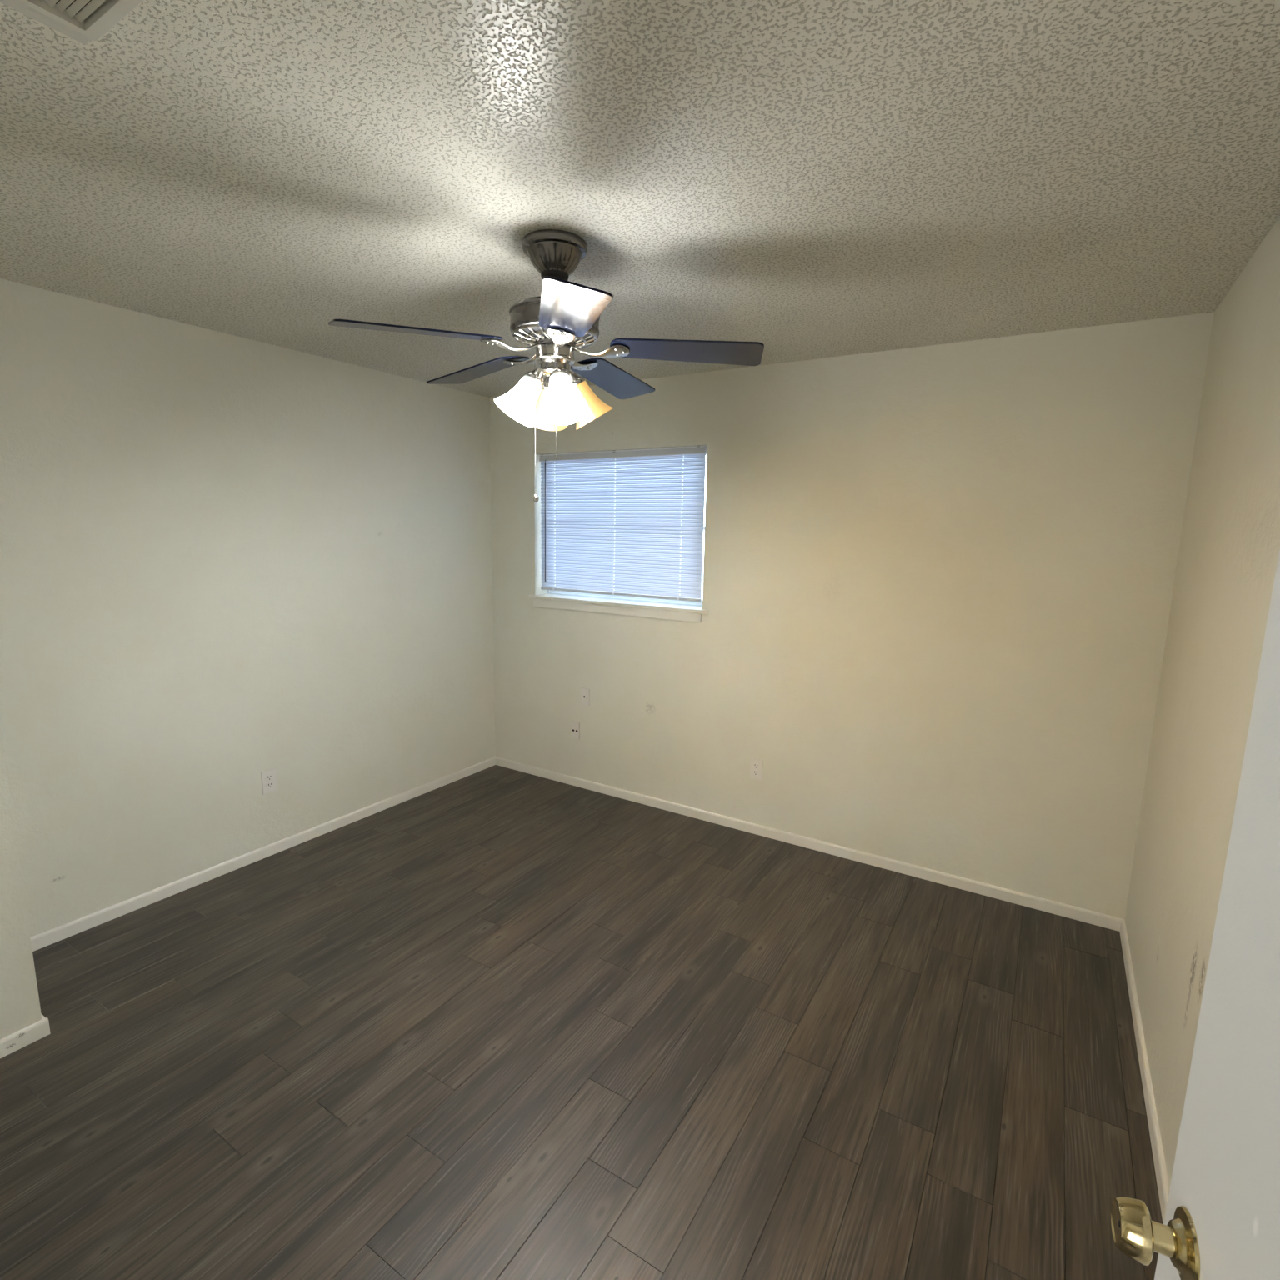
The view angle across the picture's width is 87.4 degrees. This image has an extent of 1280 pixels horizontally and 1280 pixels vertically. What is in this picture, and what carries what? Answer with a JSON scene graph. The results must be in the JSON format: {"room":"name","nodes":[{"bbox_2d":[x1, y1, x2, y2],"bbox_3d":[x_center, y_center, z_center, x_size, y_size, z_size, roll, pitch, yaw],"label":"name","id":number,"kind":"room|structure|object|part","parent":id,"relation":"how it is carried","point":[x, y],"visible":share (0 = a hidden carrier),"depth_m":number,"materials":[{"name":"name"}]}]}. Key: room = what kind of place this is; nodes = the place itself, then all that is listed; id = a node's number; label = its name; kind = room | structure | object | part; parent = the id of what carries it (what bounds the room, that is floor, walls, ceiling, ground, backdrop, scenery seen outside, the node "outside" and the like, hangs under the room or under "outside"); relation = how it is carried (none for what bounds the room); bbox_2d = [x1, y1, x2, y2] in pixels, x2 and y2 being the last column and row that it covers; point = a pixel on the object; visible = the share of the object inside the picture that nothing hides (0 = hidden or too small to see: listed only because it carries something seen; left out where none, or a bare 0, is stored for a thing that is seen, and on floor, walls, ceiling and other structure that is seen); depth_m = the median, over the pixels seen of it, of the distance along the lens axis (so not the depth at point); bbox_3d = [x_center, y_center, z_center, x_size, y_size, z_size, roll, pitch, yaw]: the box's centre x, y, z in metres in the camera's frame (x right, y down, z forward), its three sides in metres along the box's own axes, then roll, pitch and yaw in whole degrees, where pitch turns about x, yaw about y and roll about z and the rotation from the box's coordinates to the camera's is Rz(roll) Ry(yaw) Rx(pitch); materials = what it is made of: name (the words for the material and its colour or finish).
{"room":"empty bedroom","nodes":[
{"label":"empty bedroom","id":0,"kind":"room"},
{"bbox_2d":[0,727,41,1039],"bbox_3d":[-2.285,0.069,1.849,0.579,2.440,0.587,7,11,31],"label":"wall","id":1,"kind":"structure","parent":0,"point":[20,1008],"depth_m":2.05,"materials":[{"name":"paint"}]},
{"bbox_2d":[0,278,495,937],"bbox_3d":[-2.318,-0.034,2.469,0.140,2.440,4.840,7,11,31],"label":"wall","id":2,"kind":"structure","parent":0,"point":[227,560],"depth_m":2.98,"materials":[{"name":"paint"}]},
{"bbox_2d":[0,757,495,1058],"bbox_3d":[-1.608,1.076,3.145,0.590,0.054,3.218,7,11,31],"label":"baseboard","id":3,"kind":"structure","parent":2,"relation":"attached to","point":[57,934],"depth_m":3.02,"materials":[{"name":"white paint"}]},
{"bbox_2d":[260,768,277,794],"bbox_3d":[-1.818,0.694,3.286,0.010,0.114,0.070,7,11,31],"label":"power outlet","id":4,"kind":"object","parent":2,"relation":"attached to","point":[268,777],"visible":1,"depth_m":3.28,"materials":[{"name":"plastic"}]},
{"bbox_2d":[265,775,273,780],"bbox_3d":[-1.814,0.675,3.281,0.002,0.028,0.034,7,11,31],"label":"receptacle","id":5,"kind":"object","parent":4,"relation":"attached to","point":[268,777],"depth_m":3.28,"materials":[{"name":"plastic"}]},
{"bbox_2d":[266,782,273,788],"bbox_3d":[-1.815,0.713,3.288,0.002,0.028,0.034,7,11,31],"label":"receptacle","id":6,"kind":"object","parent":4,"relation":"attached to","point":[269,785],"depth_m":3.29,"materials":[{"name":"plastic"}]},
{"bbox_2d":[0,765,1162,1279],"bbox_3d":[-0.720,1.385,1.785,3.850,0.080,5.010,7,11,31],"label":"floor","id":7,"kind":"structure","parent":0,"point":[494,1022],"depth_m":2.03,"materials":[{"name":"brown wood"}]},
{"bbox_2d":[0,0,1279,397],"bbox_3d":[-0.675,-1.111,1.373,3.850,0.100,5.010,7,11,31],"label":"ceiling","id":8,"kind":"structure","parent":0,"point":[802,180],"depth_m":1.51,"materials":[{"name":"white paint"}]},
{"bbox_2d":[0,0,144,44],"bbox_3d":[-0.865,-0.983,0.937,0.395,0.018,0.284,7,11,31],"label":"ceiling vent","id":9,"kind":"object","parent":8,"relation":"in","point":[84,22],"visible":1,"depth_m":1.07,"materials":[{"name":"metal"}]},
{"bbox_2d":[328,229,764,502],"bbox_3d":[-0.255,-0.787,2.022,1.176,0.735,1.168,7,11,31],"label":"ceiling fan","id":10,"kind":"object","parent":8,"relation":"hanging from","point":[564,319],"visible":1,"depth_m":1.92,"materials":[{"name":"grey metal"}]},
{"bbox_3d":[-0.585,-0.825,1.791,0.442,0.006,0.151,-8,22,-29],"label":"fan blade","id":11,"kind":"part","parent":10,"relation":"part of","materials":[{"name":"wood"}]},
{"bbox_3d":[-0.537,-0.898,2.235,0.442,0.006,0.151,5,19,42],"label":"fan blade","id":12,"kind":"part","parent":10,"relation":"part of","materials":[{"name":"wood"}]},
{"bbox_3d":[-0.339,-0.721,1.973,0.131,0.126,0.131,32,-2,-21],"label":"lamp shade","id":13,"kind":"part","parent":10,"relation":"part of","materials":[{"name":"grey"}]},
{"bbox_3d":[-0.315,-0.635,2.017,0.002,0.399,0.002,7,11,31],"label":"pull chain","id":14,"kind":"part","parent":10,"relation":"part of","materials":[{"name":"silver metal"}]},
{"bbox_3d":[-0.309,-0.774,1.976,0.063,0.060,0.067,7,11,31],"label":"light arm","id":15,"kind":"part","parent":10,"relation":"part of","materials":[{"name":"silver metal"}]},
{"bbox_3d":[-0.271,-0.785,2.049,0.067,0.060,0.063,7,11,31],"label":"light arm","id":16,"kind":"part","parent":10,"relation":"part of","materials":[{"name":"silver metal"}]},
{"bbox_3d":[-0.283,-0.738,2.086,0.131,0.126,0.131,-2,42,-19],"label":"lamp shade","id":17,"kind":"part","parent":10,"relation":"part of","materials":[{"name":"beige glass"}]},
{"bbox_3d":[-0.251,-0.887,1.976,0.238,0.016,0.238,7,11,31],"label":"vent plate","id":18,"kind":"part","parent":10,"relation":"part of","materials":[{"name":"silver metal"}]},
{"bbox_2d":[512,324,596,348],"bbox_3d":[-0.251,-0.884,1.976,0.247,0.027,0.247,7,11,31],"label":"vent grille","id":19,"kind":"object","parent":10,"relation":"attached to","point":[535,335],"depth_m":1.93,"materials":[{"name":"grey metal"}]},
{"bbox_3d":[-0.234,-0.766,1.938,0.067,0.060,0.063,7,11,31],"label":"light arm","id":20,"kind":"part","parent":10,"relation":"part of","materials":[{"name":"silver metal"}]},
{"bbox_3d":[-0.225,-0.715,1.921,0.055,0.102,0.055,-2,-22,-19],"label":"light bulb","id":21,"kind":"part","parent":10,"relation":"part of","materials":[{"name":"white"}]},
{"bbox_3d":[-0.224,-0.710,1.919,0.131,0.126,0.131,-2,-22,-19],"label":"lamp shade","id":22,"kind":"part","parent":10,"relation":"part of","materials":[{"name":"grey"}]},
{"bbox_3d":[-0.172,-0.788,1.610,0.151,0.006,0.442,8,11,-14],"label":"fan blade","id":23,"kind":"part","parent":10,"relation":"part of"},
{"bbox_3d":[-0.196,-0.777,2.012,0.063,0.060,0.067,7,11,31],"label":"light arm","id":24,"kind":"part","parent":10,"relation":"part of","materials":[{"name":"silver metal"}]},
{"bbox_3d":[-0.168,-0.727,2.032,0.131,0.126,0.131,-34,18,-11],"label":"lamp shade","id":25,"kind":"part","parent":10,"relation":"part of","materials":[{"name":"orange glass"}]},
{"bbox_3d":[-0.094,-0.905,2.329,0.151,0.006,0.442,-5,3,24],"label":"fan blade","id":26,"kind":"part","parent":10,"relation":"part of","materials":[{"name":"wood"}]},
{"bbox_3d":[0.132,-0.837,1.942,0.442,0.006,0.151,5,0,5],"label":"fan blade","id":27,"kind":"part","parent":10,"relation":"part of","materials":[{"name":"wood"}]},
{"bbox_2d":[489,311,1214,919],"bbox_3d":[0.578,-0.171,3.612,3.850,2.440,0.170,7,11,31],"label":"wall","id":28,"kind":"structure","parent":0,"point":[937,584],"depth_m":3.10,"materials":[{"name":"paint"}]},
{"bbox_2d":[570,720,579,739],"bbox_3d":[-0.409,0.570,4.239,0.066,0.108,0.009,7,11,31],"label":"phone jack plate","id":29,"kind":"object","parent":28,"relation":"attached to","point":[575,726],"visible":1,"depth_m":4.24,"materials":[{"name":"plastic"}]},
{"bbox_2d":[580,687,589,705],"bbox_3d":[-0.342,0.353,4.164,0.066,0.108,0.009,7,11,31],"label":"cable jack plate","id":30,"kind":"object","parent":28,"relation":"attached to","point":[585,692],"visible":1,"depth_m":4.16,"materials":[{"name":"plastic"}]},
{"bbox_2d":[533,599,701,622],"bbox_3d":[-0.171,-0.180,3.971,1.190,0.052,0.015,7,11,31],"label":"trim","id":31,"kind":"structure","parent":28,"relation":"attached to","point":[660,614],"depth_m":3.93,"materials":[{"name":"white paint"}]},
{"bbox_2d":[528,594,708,614],"bbox_3d":[-0.127,-0.225,4.028,1.258,0.021,0.202,7,11,31],"label":"window sill","id":32,"kind":"structure","parent":28,"relation":"attached to","point":[673,607],"depth_m":3.94,"materials":[{"name":"white paint"}]},
{"bbox_2d":[547,453,707,606],"bbox_3d":[-0.082,-0.675,4.017,1.186,0.873,0.047,7,11,31],"label":"window","id":33,"kind":"structure","parent":28,"relation":"in","point":[549,592],"depth_m":4.05,"materials":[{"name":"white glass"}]},
{"bbox_2d":[539,445,707,602],"bbox_3d":[-0.141,-0.679,3.933,1.147,0.839,0.040,7,11,31],"label":"window blind","id":34,"kind":"object","parent":33,"relation":"attached to","point":[581,510],"visible":0.99,"depth_m":3.90,"materials":[{"name":"plastic"}]},
{"bbox_3d":[-0.147,-0.666,3.946,0.029,0.791,0.001,-8,13,-44],"label":"ladder cord","id":35,"kind":"part","parent":34,"relation":"part of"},
{"bbox_3d":[-0.145,-0.276,4.005,1.141,0.018,0.022,7,11,31],"label":"rail","id":36,"kind":"part","parent":34,"relation":"part of","materials":[{"name":"white plastic"}]},
{"bbox_3d":[0.231,-0.621,3.716,0.029,0.791,0.001,-8,13,-44],"label":"ladder cord","id":37,"kind":"part","parent":34,"relation":"part of","materials":[{"name":"white fabric"}]},
{"bbox_3d":[-0.092,-0.469,4.041,1.150,0.434,0.014,7,11,31],"label":"sash","id":38,"kind":"part","parent":33,"relation":"part of","materials":[{"name":"white plastic"}]},
{"bbox_2d":[750,757,763,780],"bbox_3d":[0.626,0.697,3.608,0.070,0.114,0.010,7,11,31],"label":"power outlet","id":39,"kind":"object","parent":28,"relation":"attached to","point":[756,765],"visible":1,"depth_m":3.60,"materials":[{"name":"plastic"}]},
{"bbox_2d":[752,770,759,775],"bbox_3d":[0.624,0.716,3.608,0.034,0.028,0.002,7,11,31],"label":"receptacle","id":40,"kind":"object","parent":39,"relation":"attached to","point":[755,772],"depth_m":3.61,"materials":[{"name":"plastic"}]},
{"bbox_2d":[753,763,759,769],"bbox_3d":[0.625,0.678,3.602,0.034,0.028,0.002,7,11,31],"label":"receptacle","id":41,"kind":"object","parent":39,"relation":"attached to","point":[756,766],"depth_m":3.60,"materials":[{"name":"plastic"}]},
{"bbox_2d":[495,756,1124,931],"bbox_3d":[0.509,1.018,3.730,3.570,0.054,0.012,7,11,31],"label":"baseboard","id":42,"kind":"structure","parent":28,"relation":"attached to","point":[1092,917],"depth_m":3.40,"materials":[{"name":"white paint"}]},
{"bbox_2d":[1124,215,1279,1189],"bbox_3d":[0.833,0.340,0.548,0.140,2.440,4.840,7,11,31],"label":"wall","id":43,"kind":"structure","parent":0,"point":[1229,547],"depth_m":1.85,"materials":[{"name":"paint"}]},
{"bbox_2d":[1119,920,1169,1224],"bbox_3d":[1.169,1.406,1.453,0.012,0.054,3.218,7,11,31],"label":"baseboard","id":44,"kind":"structure","parent":43,"relation":"attached to","point":[1154,1132],"depth_m":1.98,"materials":[{"name":"white paint"}]},
{"bbox_3d":[-1.201,0.265,0.778,3.570,2.440,0.120,7,11,31],"label":"wall","id":45,"kind":"structure","parent":0,"visible":0},
{"bbox_2d":[1110,549,1279,1279],"bbox_3d":[0.424,0.568,0.344,0.155,2.018,0.819,5,10,24],"label":"door","id":46,"kind":"structure","parent":45,"relation":"in","point":[1222,1220],"depth_m":0.61,"materials":[{"name":"paint"}]},
{"bbox_3d":[0.512,0.603,0.682,0.048,0.053,0.053,5,10,24],"label":"knob","id":47,"kind":"part","parent":46,"relation":"part of","materials":[{"name":"gold metal"}]}
]}

